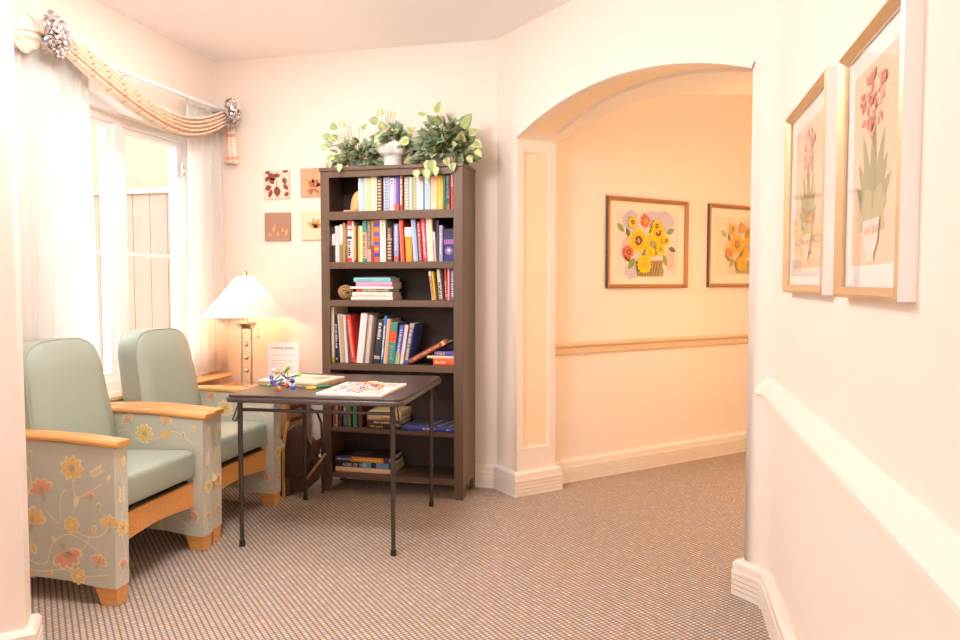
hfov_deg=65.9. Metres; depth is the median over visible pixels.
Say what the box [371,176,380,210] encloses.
book
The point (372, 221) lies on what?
book
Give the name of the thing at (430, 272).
book
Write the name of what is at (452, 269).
book
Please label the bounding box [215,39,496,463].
wall
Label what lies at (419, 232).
book
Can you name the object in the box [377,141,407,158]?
pot
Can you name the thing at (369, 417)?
book
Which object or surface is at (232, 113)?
rosette
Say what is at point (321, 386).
magnifier
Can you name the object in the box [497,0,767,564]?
wall
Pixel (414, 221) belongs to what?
book
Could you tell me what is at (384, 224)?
book
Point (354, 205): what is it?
bookend
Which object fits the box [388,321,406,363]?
book
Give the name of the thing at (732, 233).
print
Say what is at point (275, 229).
print
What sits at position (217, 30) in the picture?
ceiling
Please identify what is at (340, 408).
book
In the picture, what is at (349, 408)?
book
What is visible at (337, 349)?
book
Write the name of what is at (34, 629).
baseboard
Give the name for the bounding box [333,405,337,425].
book
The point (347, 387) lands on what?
picture
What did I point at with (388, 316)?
book
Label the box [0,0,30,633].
wall
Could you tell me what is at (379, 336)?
book
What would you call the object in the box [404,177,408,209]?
book
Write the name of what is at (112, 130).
window
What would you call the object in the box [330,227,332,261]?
book
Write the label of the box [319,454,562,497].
baseboard
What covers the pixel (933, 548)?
trim
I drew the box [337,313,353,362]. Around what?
book
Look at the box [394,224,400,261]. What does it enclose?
book
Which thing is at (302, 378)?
print
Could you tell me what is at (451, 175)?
book
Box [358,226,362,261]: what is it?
book
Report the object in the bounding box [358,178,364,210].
book
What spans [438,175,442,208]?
book
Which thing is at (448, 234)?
book
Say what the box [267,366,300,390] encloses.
toy
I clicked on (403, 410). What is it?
book
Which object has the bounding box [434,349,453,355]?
book
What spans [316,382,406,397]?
board
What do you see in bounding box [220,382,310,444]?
end table
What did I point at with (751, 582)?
baseboard
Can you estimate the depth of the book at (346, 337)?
4.42 m
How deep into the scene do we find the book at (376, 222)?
4.34 m
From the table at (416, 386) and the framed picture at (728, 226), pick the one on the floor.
the table at (416, 386)
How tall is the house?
5.500 m
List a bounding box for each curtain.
[14,43,99,356]
[186,98,227,373]
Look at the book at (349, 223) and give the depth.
4.38 m
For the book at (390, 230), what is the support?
on the bookcase
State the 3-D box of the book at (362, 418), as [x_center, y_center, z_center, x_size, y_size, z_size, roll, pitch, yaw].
[-0.696,0.561,4.496,0.021,0.154,0.167,1,3,14]
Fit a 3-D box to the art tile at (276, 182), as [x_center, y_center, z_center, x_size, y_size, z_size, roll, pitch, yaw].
[-1.314,-0.875,4.783,0.182,0.182,0.013,1,3,14]
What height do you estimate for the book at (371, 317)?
0.288 m
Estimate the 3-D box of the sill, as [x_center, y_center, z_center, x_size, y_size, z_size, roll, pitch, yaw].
[-1.881,0.401,4.085,0.125,0.028,1.640,1,3,14]
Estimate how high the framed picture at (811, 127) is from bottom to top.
0.565 m
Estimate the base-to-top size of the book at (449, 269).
0.193 m
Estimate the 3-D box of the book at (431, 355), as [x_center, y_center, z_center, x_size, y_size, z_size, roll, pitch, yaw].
[-0.208,0.212,4.362,0.166,0.015,0.162,1,3,14]
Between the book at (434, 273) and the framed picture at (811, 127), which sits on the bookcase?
the book at (434, 273)
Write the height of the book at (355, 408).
0.153 m
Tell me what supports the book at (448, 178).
on the bookcase
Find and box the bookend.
[343,191,358,211]
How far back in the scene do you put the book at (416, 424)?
4.34 m
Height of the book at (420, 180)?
0.194 m
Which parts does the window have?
sash, sash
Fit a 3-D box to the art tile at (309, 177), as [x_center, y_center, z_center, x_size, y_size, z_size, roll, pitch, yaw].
[-1.060,-0.877,4.721,0.182,0.182,0.013,1,3,14]
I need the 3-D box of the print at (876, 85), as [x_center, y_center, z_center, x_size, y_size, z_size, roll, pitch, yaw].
[0.785,-0.314,1.479,0.004,0.407,0.317,1,3,14]
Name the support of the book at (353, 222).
on the bookcase
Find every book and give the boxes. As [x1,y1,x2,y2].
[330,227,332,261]
[331,306,347,361]
[332,227,335,261]
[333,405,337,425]
[334,313,343,362]
[334,455,403,469]
[335,226,339,261]
[335,447,401,463]
[335,460,404,473]
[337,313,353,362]
[338,406,342,426]
[340,225,342,261]
[343,222,346,261]
[343,314,352,362]
[343,406,347,426]
[345,224,347,261]
[346,314,360,362]
[347,221,351,261]
[347,406,352,426]
[350,286,401,288]
[351,297,401,299]
[352,221,361,261]
[352,292,400,296]
[353,406,358,426]
[354,224,361,261]
[354,278,399,281]
[356,282,401,286]
[356,289,399,291]
[356,312,378,362]
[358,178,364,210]
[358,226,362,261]
[359,406,371,427]
[362,221,366,261]
[364,178,370,210]
[364,314,382,362]
[365,276,395,277]
[367,220,371,261]
[367,412,410,420]
[367,416,411,424]
[367,421,409,429]
[369,316,383,362]
[369,406,410,416]
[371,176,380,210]
[371,220,373,261]
[374,220,379,261]
[374,318,383,363]
[377,178,383,210]
[380,220,394,261]
[380,315,396,363]
[383,177,389,210]
[383,318,400,363]
[387,227,393,261]
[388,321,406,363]
[390,178,393,209]
[394,176,399,209]
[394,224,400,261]
[395,323,409,363]
[399,220,410,261]
[399,324,409,363]
[400,175,411,209]
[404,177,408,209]
[404,227,413,261]
[404,321,423,363]
[404,419,453,432]
[408,337,453,363]
[409,177,416,209]
[411,219,420,261]
[416,176,423,209]
[417,222,423,261]
[421,218,427,261]
[424,176,430,209]
[426,218,439,260]
[427,354,453,358]
[429,271,434,299]
[431,176,437,208]
[432,271,438,299]
[433,232,436,260]
[433,358,453,365]
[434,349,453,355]
[437,221,446,260]
[437,269,442,299]
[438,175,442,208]
[439,225,450,260]
[441,269,444,299]
[443,174,445,208]
[443,229,453,260]
[444,268,447,299]
[446,174,450,208]
[448,268,450,299]
[450,174,452,208]
[451,268,453,299]
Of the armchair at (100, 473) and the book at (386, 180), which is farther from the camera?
the book at (386, 180)
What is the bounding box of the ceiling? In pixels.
[93,0,570,61]
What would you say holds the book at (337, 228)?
on the bookcase
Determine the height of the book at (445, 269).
0.185 m
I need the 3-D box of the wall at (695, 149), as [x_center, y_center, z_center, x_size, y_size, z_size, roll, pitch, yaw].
[2.472,-0.393,5.848,4.920,2.700,0.120,-2,3,-31]
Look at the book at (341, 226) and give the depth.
4.39 m
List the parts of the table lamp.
post, lamp shade, post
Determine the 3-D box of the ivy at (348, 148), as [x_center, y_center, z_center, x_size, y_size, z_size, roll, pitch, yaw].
[-0.767,-1.039,4.455,0.391,0.344,0.296,-1,3,-15]
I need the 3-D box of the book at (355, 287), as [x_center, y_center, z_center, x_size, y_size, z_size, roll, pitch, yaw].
[-0.622,-0.194,4.438,0.268,0.013,0.162,1,3,13]
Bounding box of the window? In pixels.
[89,90,208,391]
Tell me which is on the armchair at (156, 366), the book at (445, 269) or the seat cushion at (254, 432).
the seat cushion at (254, 432)
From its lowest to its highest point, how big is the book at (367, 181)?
0.196 m
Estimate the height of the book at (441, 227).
0.206 m
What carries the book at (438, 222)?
on the bookcase
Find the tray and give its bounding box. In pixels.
[259,379,343,386]
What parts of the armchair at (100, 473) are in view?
backrest, arm panel, leg, rail, arm panel, leg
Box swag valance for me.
[13,14,238,163]
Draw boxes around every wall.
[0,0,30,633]
[12,0,220,401]
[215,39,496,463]
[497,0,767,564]
[555,94,752,460]
[757,0,959,639]
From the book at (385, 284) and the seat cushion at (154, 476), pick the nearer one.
the seat cushion at (154, 476)
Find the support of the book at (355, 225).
on the bookcase
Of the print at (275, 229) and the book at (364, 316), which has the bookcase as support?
the book at (364, 316)
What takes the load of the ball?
on the bookcase
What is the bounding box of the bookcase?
[319,162,475,500]
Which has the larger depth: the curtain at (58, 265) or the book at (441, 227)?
the book at (441, 227)
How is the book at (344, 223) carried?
on the bookcase
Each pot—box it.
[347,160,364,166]
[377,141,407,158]
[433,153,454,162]
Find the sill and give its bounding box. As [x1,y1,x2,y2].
[108,372,231,401]
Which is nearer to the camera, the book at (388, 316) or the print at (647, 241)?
the book at (388, 316)
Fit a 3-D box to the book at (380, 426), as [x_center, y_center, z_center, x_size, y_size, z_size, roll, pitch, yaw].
[-0.549,0.627,4.476,0.212,0.025,0.194,1,3,13]
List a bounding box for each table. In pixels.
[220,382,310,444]
[226,373,441,555]
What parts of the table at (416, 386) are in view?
leg, leg, cross rail, leg, leg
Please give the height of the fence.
2.330 m
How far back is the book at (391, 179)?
4.30 m
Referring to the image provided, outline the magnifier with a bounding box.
[306,385,330,389]
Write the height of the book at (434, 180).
0.193 m
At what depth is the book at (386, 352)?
4.35 m
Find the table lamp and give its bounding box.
[201,271,288,386]
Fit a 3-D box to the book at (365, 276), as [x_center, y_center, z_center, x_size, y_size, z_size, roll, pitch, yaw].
[-0.594,-0.259,4.441,0.157,0.008,0.172,0,3,3]
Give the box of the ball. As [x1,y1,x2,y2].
[338,285,352,299]
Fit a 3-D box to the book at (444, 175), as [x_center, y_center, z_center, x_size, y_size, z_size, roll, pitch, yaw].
[-0.185,-0.743,4.306,0.012,0.215,0.167,1,3,14]
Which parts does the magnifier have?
handle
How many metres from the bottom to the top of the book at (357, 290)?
0.018 m
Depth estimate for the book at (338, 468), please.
4.42 m
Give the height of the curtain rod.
0.040 m
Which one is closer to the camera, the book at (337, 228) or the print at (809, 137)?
the print at (809, 137)
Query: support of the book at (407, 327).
on the bookcase
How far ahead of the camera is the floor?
3.21 m
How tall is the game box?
0.027 m
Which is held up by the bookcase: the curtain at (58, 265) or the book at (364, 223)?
the book at (364, 223)
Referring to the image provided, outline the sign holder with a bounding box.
[267,341,298,377]
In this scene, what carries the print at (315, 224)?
attached to the art tile at (310, 220)
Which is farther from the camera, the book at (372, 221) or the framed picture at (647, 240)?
the framed picture at (647, 240)
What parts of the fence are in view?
rail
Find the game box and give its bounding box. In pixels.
[258,374,344,386]
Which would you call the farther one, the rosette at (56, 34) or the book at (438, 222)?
the book at (438, 222)
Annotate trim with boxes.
[516,56,754,137]
[555,333,747,354]
[755,378,959,617]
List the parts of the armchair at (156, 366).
backrest, leg, arm panel, arm panel, rail, leg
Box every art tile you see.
[263,170,289,198]
[265,212,290,240]
[300,168,319,196]
[301,211,320,239]
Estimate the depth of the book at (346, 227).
4.38 m
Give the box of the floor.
[30,451,769,639]
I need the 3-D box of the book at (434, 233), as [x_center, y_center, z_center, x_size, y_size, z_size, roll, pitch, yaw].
[-0.242,-0.426,4.335,0.020,0.170,0.168,1,3,14]
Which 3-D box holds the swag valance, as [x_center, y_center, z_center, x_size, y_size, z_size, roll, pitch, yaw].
[-1.810,-1.184,4.001,0.148,0.418,1.688,1,3,15]
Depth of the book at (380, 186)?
4.32 m
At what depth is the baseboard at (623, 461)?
5.00 m
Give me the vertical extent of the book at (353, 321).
0.287 m
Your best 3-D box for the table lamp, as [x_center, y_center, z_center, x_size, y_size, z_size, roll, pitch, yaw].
[-1.449,0.058,4.580,0.528,0.726,0.528,1,3,14]
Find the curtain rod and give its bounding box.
[13,26,223,111]
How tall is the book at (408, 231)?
0.201 m
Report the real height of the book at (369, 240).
0.244 m
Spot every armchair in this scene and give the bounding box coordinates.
[23,338,216,605]
[110,328,284,542]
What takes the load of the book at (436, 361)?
on the bookcase
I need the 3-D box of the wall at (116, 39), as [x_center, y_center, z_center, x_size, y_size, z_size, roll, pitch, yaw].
[-2.266,-0.258,3.156,0.200,2.700,4.080,1,3,14]
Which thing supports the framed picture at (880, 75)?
attached to the wall at (884, 376)
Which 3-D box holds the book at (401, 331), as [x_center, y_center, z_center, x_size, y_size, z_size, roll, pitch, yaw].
[-0.453,0.140,4.415,0.059,0.231,0.169,1,3,14]
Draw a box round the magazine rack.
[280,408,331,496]
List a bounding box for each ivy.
[319,119,383,171]
[368,108,414,164]
[398,101,483,180]
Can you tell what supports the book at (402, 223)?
on the bookcase
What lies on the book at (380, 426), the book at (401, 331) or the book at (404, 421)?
the book at (404, 421)
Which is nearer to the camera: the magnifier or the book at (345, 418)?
the magnifier
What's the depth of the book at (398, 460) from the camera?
4.42 m
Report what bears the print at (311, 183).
attached to the art tile at (309, 177)
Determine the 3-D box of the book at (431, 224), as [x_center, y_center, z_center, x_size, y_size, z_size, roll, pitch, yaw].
[-0.270,-0.465,4.340,0.048,0.248,0.168,1,3,14]
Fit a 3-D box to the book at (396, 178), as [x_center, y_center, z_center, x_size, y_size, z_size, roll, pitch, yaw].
[-0.464,-0.750,4.373,0.027,0.221,0.168,1,3,14]
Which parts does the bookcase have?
panel, rail, shelf, shelf, shelf, shelf, shelf, shelf, panel, panel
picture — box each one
[324,382,390,393]
[605,196,688,287]
[706,203,750,286]
[782,65,837,294]
[833,0,924,301]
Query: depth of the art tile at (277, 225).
4.79 m
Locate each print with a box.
[269,223,287,235]
[274,374,329,380]
[304,176,319,194]
[308,219,320,228]
[616,210,678,279]
[715,216,749,275]
[794,107,823,268]
[851,35,899,266]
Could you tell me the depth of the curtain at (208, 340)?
4.68 m
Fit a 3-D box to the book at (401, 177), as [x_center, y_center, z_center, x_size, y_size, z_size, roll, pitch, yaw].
[-0.437,-0.749,4.367,0.020,0.221,0.169,1,3,14]
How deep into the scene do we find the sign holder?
4.63 m
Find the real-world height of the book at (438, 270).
0.178 m
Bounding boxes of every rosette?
[40,8,73,60]
[213,97,240,126]
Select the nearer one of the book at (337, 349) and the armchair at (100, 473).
the armchair at (100, 473)
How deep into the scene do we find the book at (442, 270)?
4.25 m
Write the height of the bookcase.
1.928 m
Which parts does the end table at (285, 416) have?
leg, leg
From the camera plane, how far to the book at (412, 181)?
4.27 m
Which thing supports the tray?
on the game box
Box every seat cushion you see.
[127,450,193,505]
[221,421,266,462]
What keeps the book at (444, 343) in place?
on the bookcase
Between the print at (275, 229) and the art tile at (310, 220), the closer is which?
the art tile at (310, 220)
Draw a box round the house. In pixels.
[90,126,168,189]
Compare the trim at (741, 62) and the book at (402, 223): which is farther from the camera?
the book at (402, 223)
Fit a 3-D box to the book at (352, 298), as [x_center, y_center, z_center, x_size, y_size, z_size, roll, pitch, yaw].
[-0.619,-0.131,4.440,0.264,0.018,0.162,1,3,14]
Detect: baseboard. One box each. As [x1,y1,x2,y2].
[0,613,43,639]
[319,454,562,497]
[555,431,745,482]
[731,557,795,639]
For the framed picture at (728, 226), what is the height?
0.590 m
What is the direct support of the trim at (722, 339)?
attached to the wall at (695, 149)
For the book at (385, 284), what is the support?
on the book at (355, 287)
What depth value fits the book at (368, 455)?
4.45 m
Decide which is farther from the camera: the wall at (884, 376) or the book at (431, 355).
the book at (431, 355)
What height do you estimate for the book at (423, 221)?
0.247 m
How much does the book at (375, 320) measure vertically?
0.276 m
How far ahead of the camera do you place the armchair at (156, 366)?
3.92 m
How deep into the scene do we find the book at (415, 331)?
4.35 m
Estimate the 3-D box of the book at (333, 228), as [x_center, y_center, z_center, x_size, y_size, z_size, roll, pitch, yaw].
[-0.851,-0.453,4.482,0.018,0.209,0.168,1,3,14]
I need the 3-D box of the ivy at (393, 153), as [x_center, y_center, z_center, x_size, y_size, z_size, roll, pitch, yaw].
[-0.518,-1.074,4.383,0.298,0.352,0.232,1,3,14]
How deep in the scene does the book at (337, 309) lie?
4.44 m
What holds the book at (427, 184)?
on the bookcase
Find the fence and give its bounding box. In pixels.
[93,187,171,372]
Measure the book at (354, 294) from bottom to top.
0.027 m
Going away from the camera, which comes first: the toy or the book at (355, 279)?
the toy
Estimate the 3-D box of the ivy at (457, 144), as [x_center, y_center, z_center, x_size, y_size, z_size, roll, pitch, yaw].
[-0.212,-1.033,4.313,0.511,0.481,0.368,1,3,14]

